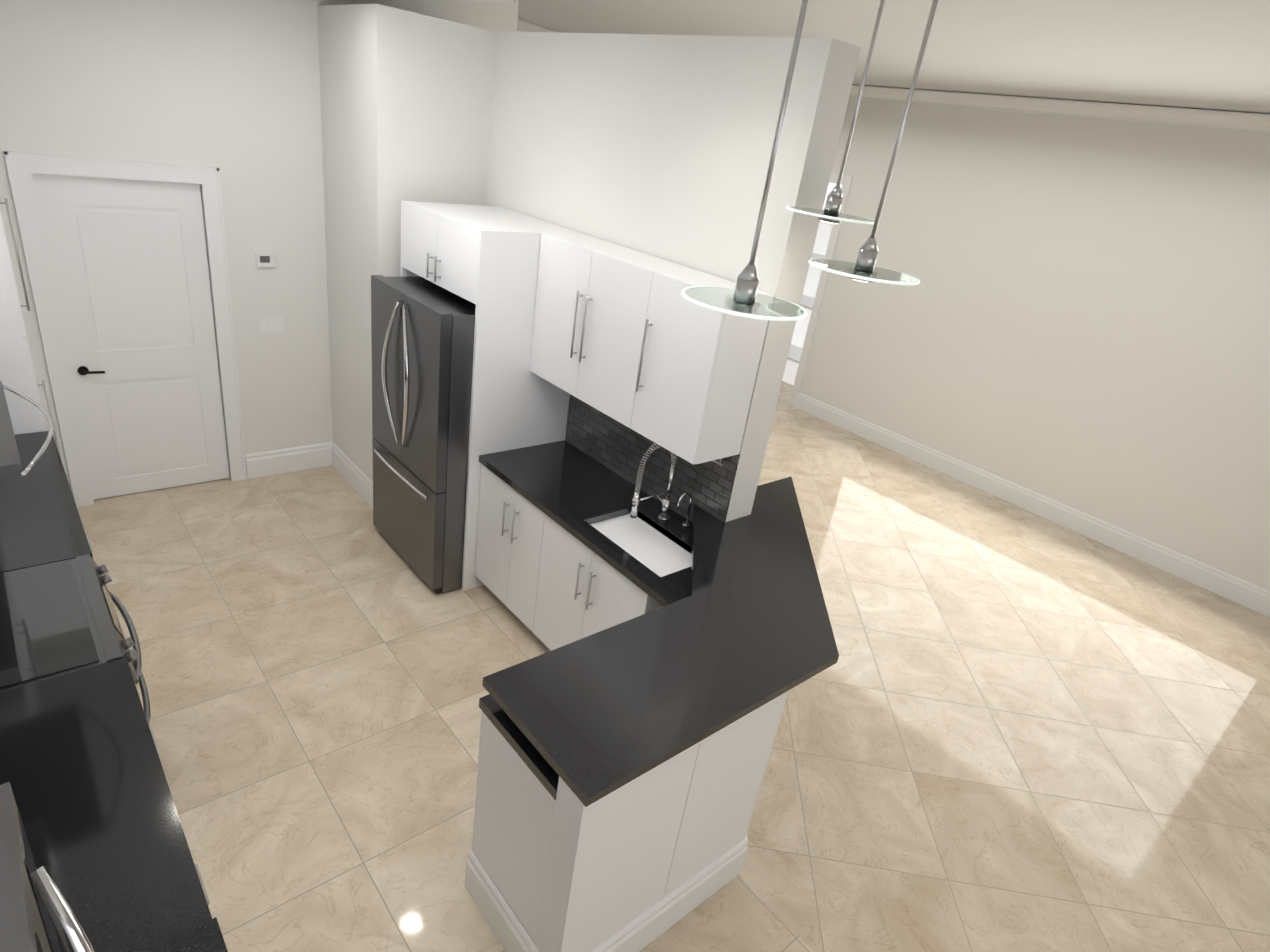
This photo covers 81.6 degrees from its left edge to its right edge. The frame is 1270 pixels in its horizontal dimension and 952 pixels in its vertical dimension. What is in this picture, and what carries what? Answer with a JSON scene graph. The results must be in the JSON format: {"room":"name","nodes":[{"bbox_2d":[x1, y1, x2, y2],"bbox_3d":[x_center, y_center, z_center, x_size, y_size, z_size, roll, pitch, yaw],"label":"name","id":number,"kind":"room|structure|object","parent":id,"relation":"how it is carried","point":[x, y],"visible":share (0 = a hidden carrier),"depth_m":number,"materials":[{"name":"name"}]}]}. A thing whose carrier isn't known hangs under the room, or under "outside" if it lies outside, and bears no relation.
{"room":"kitchen","nodes":[
{"label":"kitchen","id":0,"kind":"room"},
{"bbox_2d":[0,0,1269,590],"bbox_3d":[2.089,-2.070,7.041,13.970,4.050,17.200,-13,33,-39],"label":"wall","id":1,"kind":"structure","parent":0,"point":[1076,316],"depth_m":5.23,"materials":[{"name":"paint"}]},
{"bbox_2d":[0,381,53,479],"bbox_3d":[-2.092,-0.760,2.011,0.586,1.448,0.794,-13,33,-39],"label":"range hood","id":2,"kind":"object","parent":1,"relation":"attached to","point":[10,465],"visible":1,"depth_m":2.27,"materials":[{"name":"silver metal"}]},
{"bbox_2d":[4,151,246,506],"bbox_3d":[-3.250,-0.889,4.884,1.069,2.240,0.026,-13,33,-39],"label":"door frame","id":3,"kind":"structure","parent":1,"relation":"attached to","point":[22,167],"depth_m":4.67,"materials":[{"name":"paint"}]},
{"bbox_2d":[32,173,229,499],"bbox_3d":[-3.280,-0.860,4.928,0.857,2.127,0.104,-13,33,-39],"label":"back door","id":4,"kind":"structure","parent":1,"relation":"in","point":[128,264],"depth_m":4.87,"materials":[{"name":"paint"}]},
{"bbox_2d":[255,253,275,266],"bbox_3d":[-2.585,-1.511,5.150,0.120,0.090,0.024,-13,33,-39],"label":"thermostat","id":5,"kind":"object","parent":1,"relation":"attached to","point":[265,259],"visible":1,"depth_m":5.14,"materials":[{"name":"white plastic"}]},
{"bbox_2d":[258,316,283,332],"bbox_3d":[-2.646,-1.103,5.354,0.170,0.120,0.009,-13,33,-39],"label":"switch plate","id":6,"kind":"object","parent":1,"relation":"attached to","point":[268,324],"visible":1,"depth_m":5.35,"materials":[{"name":"white plastic"}]},
{"bbox_2d":[245,442,329,478],"bbox_3d":[-2.747,-0.126,5.854,0.635,0.200,0.020,-13,33,-39],"label":"baseboard","id":7,"kind":"structure","parent":1,"relation":"attached to","point":[267,463],"depth_m":5.84,"materials":[{"name":"paint"}]},
{"bbox_2d":[330,442,372,508],"bbox_3d":[-2.203,0.001,5.765,0.018,0.200,0.933,-13,33,-39],"label":"baseboard","id":8,"kind":"structure","parent":1,"relation":"attached to","point":[350,472],"depth_m":5.77,"materials":[{"name":"paint"}]},
{"bbox_2d":[457,0,520,31],"bbox_3d":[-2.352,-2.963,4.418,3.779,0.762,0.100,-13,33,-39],"label":"crown molding","id":9,"kind":"structure","parent":1,"relation":"attached to","point":[508,1],"depth_m":5.47,"materials":[{"name":"paint"}]},
{"bbox_2d":[521,20,554,31],"bbox_3d":[-0.745,-5.122,8.726,3.141,0.336,0.100,-13,33,-39],"label":"crown molding","id":10,"kind":"structure","parent":1,"relation":"attached to","point":[525,26],"depth_m":8.32,"materials":[{"name":"paint"}]},
{"bbox_2d":[530,233,692,425],"bbox_3d":[-0.151,-0.820,4.016,0.320,0.795,0.944,-13,33,-39],"label":"upper cabinet","id":11,"kind":"object","parent":1,"relation":"attached to","point":[635,340],"depth_m":3.88,"materials":[{"name":"white wood"}]},
{"bbox_2d":[626,269,773,464],"bbox_3d":[0.301,-0.532,3.553,0.320,0.795,0.472,-13,33,-39],"label":"upper cabinet","id":12,"kind":"object","parent":1,"relation":"attached to","point":[696,367],"depth_m":3.44,"materials":[{"name":"white wood"}]},
{"bbox_2d":[787,221,832,363],"bbox_3d":[1.872,-2.578,9.650,0.623,1.710,1.890,-13,33,-39],"label":"closet shelves","id":13,"kind":"object","parent":1,"relation":"attached to","point":[795,352],"depth_m":9.38,"materials":[{"name":"paint"}]},
{"bbox_2d":[789,173,852,407],"bbox_3d":[1.537,-2.504,9.368,0.019,2.720,2.100,-13,33,-39],"label":"door frame","id":14,"kind":"structure","parent":1,"relation":"attached to","point":[846,181],"depth_m":8.70,"materials":[{"name":"paint"}]},
{"bbox_2d":[795,393,1269,617],"bbox_3d":[5.065,0.979,6.105,0.018,0.200,9.500,-13,33,-39],"label":"baseboard","id":15,"kind":"structure","parent":1,"relation":"attached to","point":[1156,555],"depth_m":7.10,"materials":[{"name":"paint"}]},
{"bbox_2d":[849,85,1269,132],"bbox_3d":[4.496,-2.751,5.682,0.100,0.120,12.700,-13,33,-39],"label":"crown molding","id":16,"kind":"structure","parent":1,"relation":"attached to","point":[1239,121],"depth_m":6.33,"materials":[{"name":"paint"}]},
{"bbox_2d":[77,381,1269,951],"bbox_3d":[1.345,-0.347,7.995,14.500,0.050,18.000,-13,33,-39],"label":"floor","id":17,"kind":"structure","parent":0,"point":[1005,727],"depth_m":3.99,"materials":[{"name":"tile"}]},
{"bbox_2d":[0,198,60,457],"bbox_3d":[-3.673,-0.552,4.024,0.658,2.240,0.879,-13,33,-39],"label":"pantry","id":18,"kind":"object","parent":17,"relation":"on","point":[17,373],"visible":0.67,"depth_m":3.78,"materials":[{"name":"white wood"}]},
{"bbox_2d":[0,554,150,724],"bbox_3d":[-2.312,0.933,2.847,0.711,0.945,0.756,-13,33,-39],"label":"range","id":19,"kind":"object","parent":17,"relation":"on","point":[58,618],"visible":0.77,"depth_m":2.71,"materials":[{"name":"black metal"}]},
{"bbox_2d":[0,431,227,951],"bbox_3d":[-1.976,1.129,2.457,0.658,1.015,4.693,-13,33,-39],"label":"countertop","id":20,"kind":"structure","parent":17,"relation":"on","point":[82,771],"depth_m":2.12,"materials":[{"name":"black stone"}]},
{"bbox_2d":[371,275,475,593],"bbox_3d":[-1.148,-0.298,4.833,0.923,1.815,0.920,-13,33,-39],"label":"fridge","id":21,"kind":"object","parent":17,"relation":"on","point":[422,336],"visible":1,"depth_m":4.42,"materials":[{"name":"silver metal"}]},
{"bbox_2d":[400,201,586,590],"bbox_3d":[-1.020,-0.518,4.821,0.727,2.255,0.970,-13,33,-39],"label":"cabinet","id":22,"kind":"object","parent":17,"relation":"on","point":[485,259],"visible":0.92,"depth_m":4.26,"materials":[{"name":"white wood"}]},
{"bbox_2d":[472,440,692,945],"bbox_3d":[-0.417,0.803,3.742,1.638,0.960,2.276,-13,33,-39],"label":"base cabinet","id":23,"kind":"object","parent":17,"relation":"on","point":[569,550],"visible":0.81,"depth_m":3.85,"materials":[{"name":"white wood"}]},
{"bbox_2d":[630,443,676,520],"bbox_3d":[0.095,0.027,3.856,0.282,0.478,0.104,-13,33,-39],"label":"faucet","id":24,"kind":"object","parent":23,"relation":"on","point":[663,515],"visible":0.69,"depth_m":3.83,"materials":[{"name":"silver metal"}]},
{"bbox_2d":[677,492,691,526],"bbox_3d":[0.261,0.179,3.906,0.116,0.211,0.040,-13,33,-39],"label":"faucet","id":25,"kind":"object","parent":23,"relation":"on","point":[686,524],"visible":0.98,"depth_m":3.91,"materials":[{"name":"silver metal"}]},
{"bbox_2d":[608,600,836,880],"bbox_3d":[0.513,0.987,3.572,0.924,1.033,0.998,-13,33,-39],"label":"base cabinet","id":26,"kind":"object","parent":17,"relation":"on","point":[708,792],"depth_m":2.74,"materials":[{"name":"paint"}]},
{"bbox_2d":[482,501,838,808],"bbox_3d":[0.394,0.552,3.185,2.258,0.035,0.999,-13,33,-39],"label":"countertop","id":27,"kind":"structure","parent":26,"relation":"on","point":[605,708],"depth_m":2.73,"materials":[{"name":"black stone"}]},
{"bbox_2d":[518,0,1269,113],"bbox_3d":[2.034,-3.515,6.703,13.970,0.868,18.000,-13,33,-39],"label":"ceiling","id":28,"kind":"structure","parent":0,"point":[1204,54],"depth_m":5.22,"materials":[{"name":"paint"}]},
{"bbox_2d":[681,0,807,320],"bbox_3d":[0.384,-0.933,1.952,0.371,1.008,0.371,-13,33,-39],"label":"pendant light","id":29,"kind":"object","parent":28,"relation":"hanging from","point":[743,298],"visible":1,"depth_m":2.07,"materials":[{"name":"glass"}]},
{"bbox_2d":[786,0,884,223],"bbox_3d":[0.870,-1.482,2.835,0.371,0.968,0.371,-13,33,-39],"label":"pendant light","id":30,"kind":"object","parent":28,"relation":"hanging from","point":[830,213],"visible":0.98,"depth_m":2.93,"materials":[{"name":"silver metal"}]},
{"bbox_2d":[808,0,937,284],"bbox_3d":[0.836,-1.119,2.278,0.371,1.014,0.371,-13,33,-39],"label":"pendant light","id":31,"kind":"object","parent":28,"relation":"hanging from","point":[863,268],"visible":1,"depth_m":2.39,"materials":[{"name":"glass"}]},
{"bbox_3d":[-1.742,0.063,1.638,0.358,0.800,5.198,-13,33,-39],"label":"cabinet","id":32,"kind":"object","parent":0,"visible":0},
{"bbox_2d":[0,782,94,951],"bbox_3d":[-0.801,0.846,0.791,0.437,0.427,0.862,-13,33,-39],"label":"microwave","id":33,"kind":"object","parent":32,"relation":"in","point":[33,901],"visible":1,"depth_m":1.02,"materials":[{"name":"silver plastic"}]}
]}

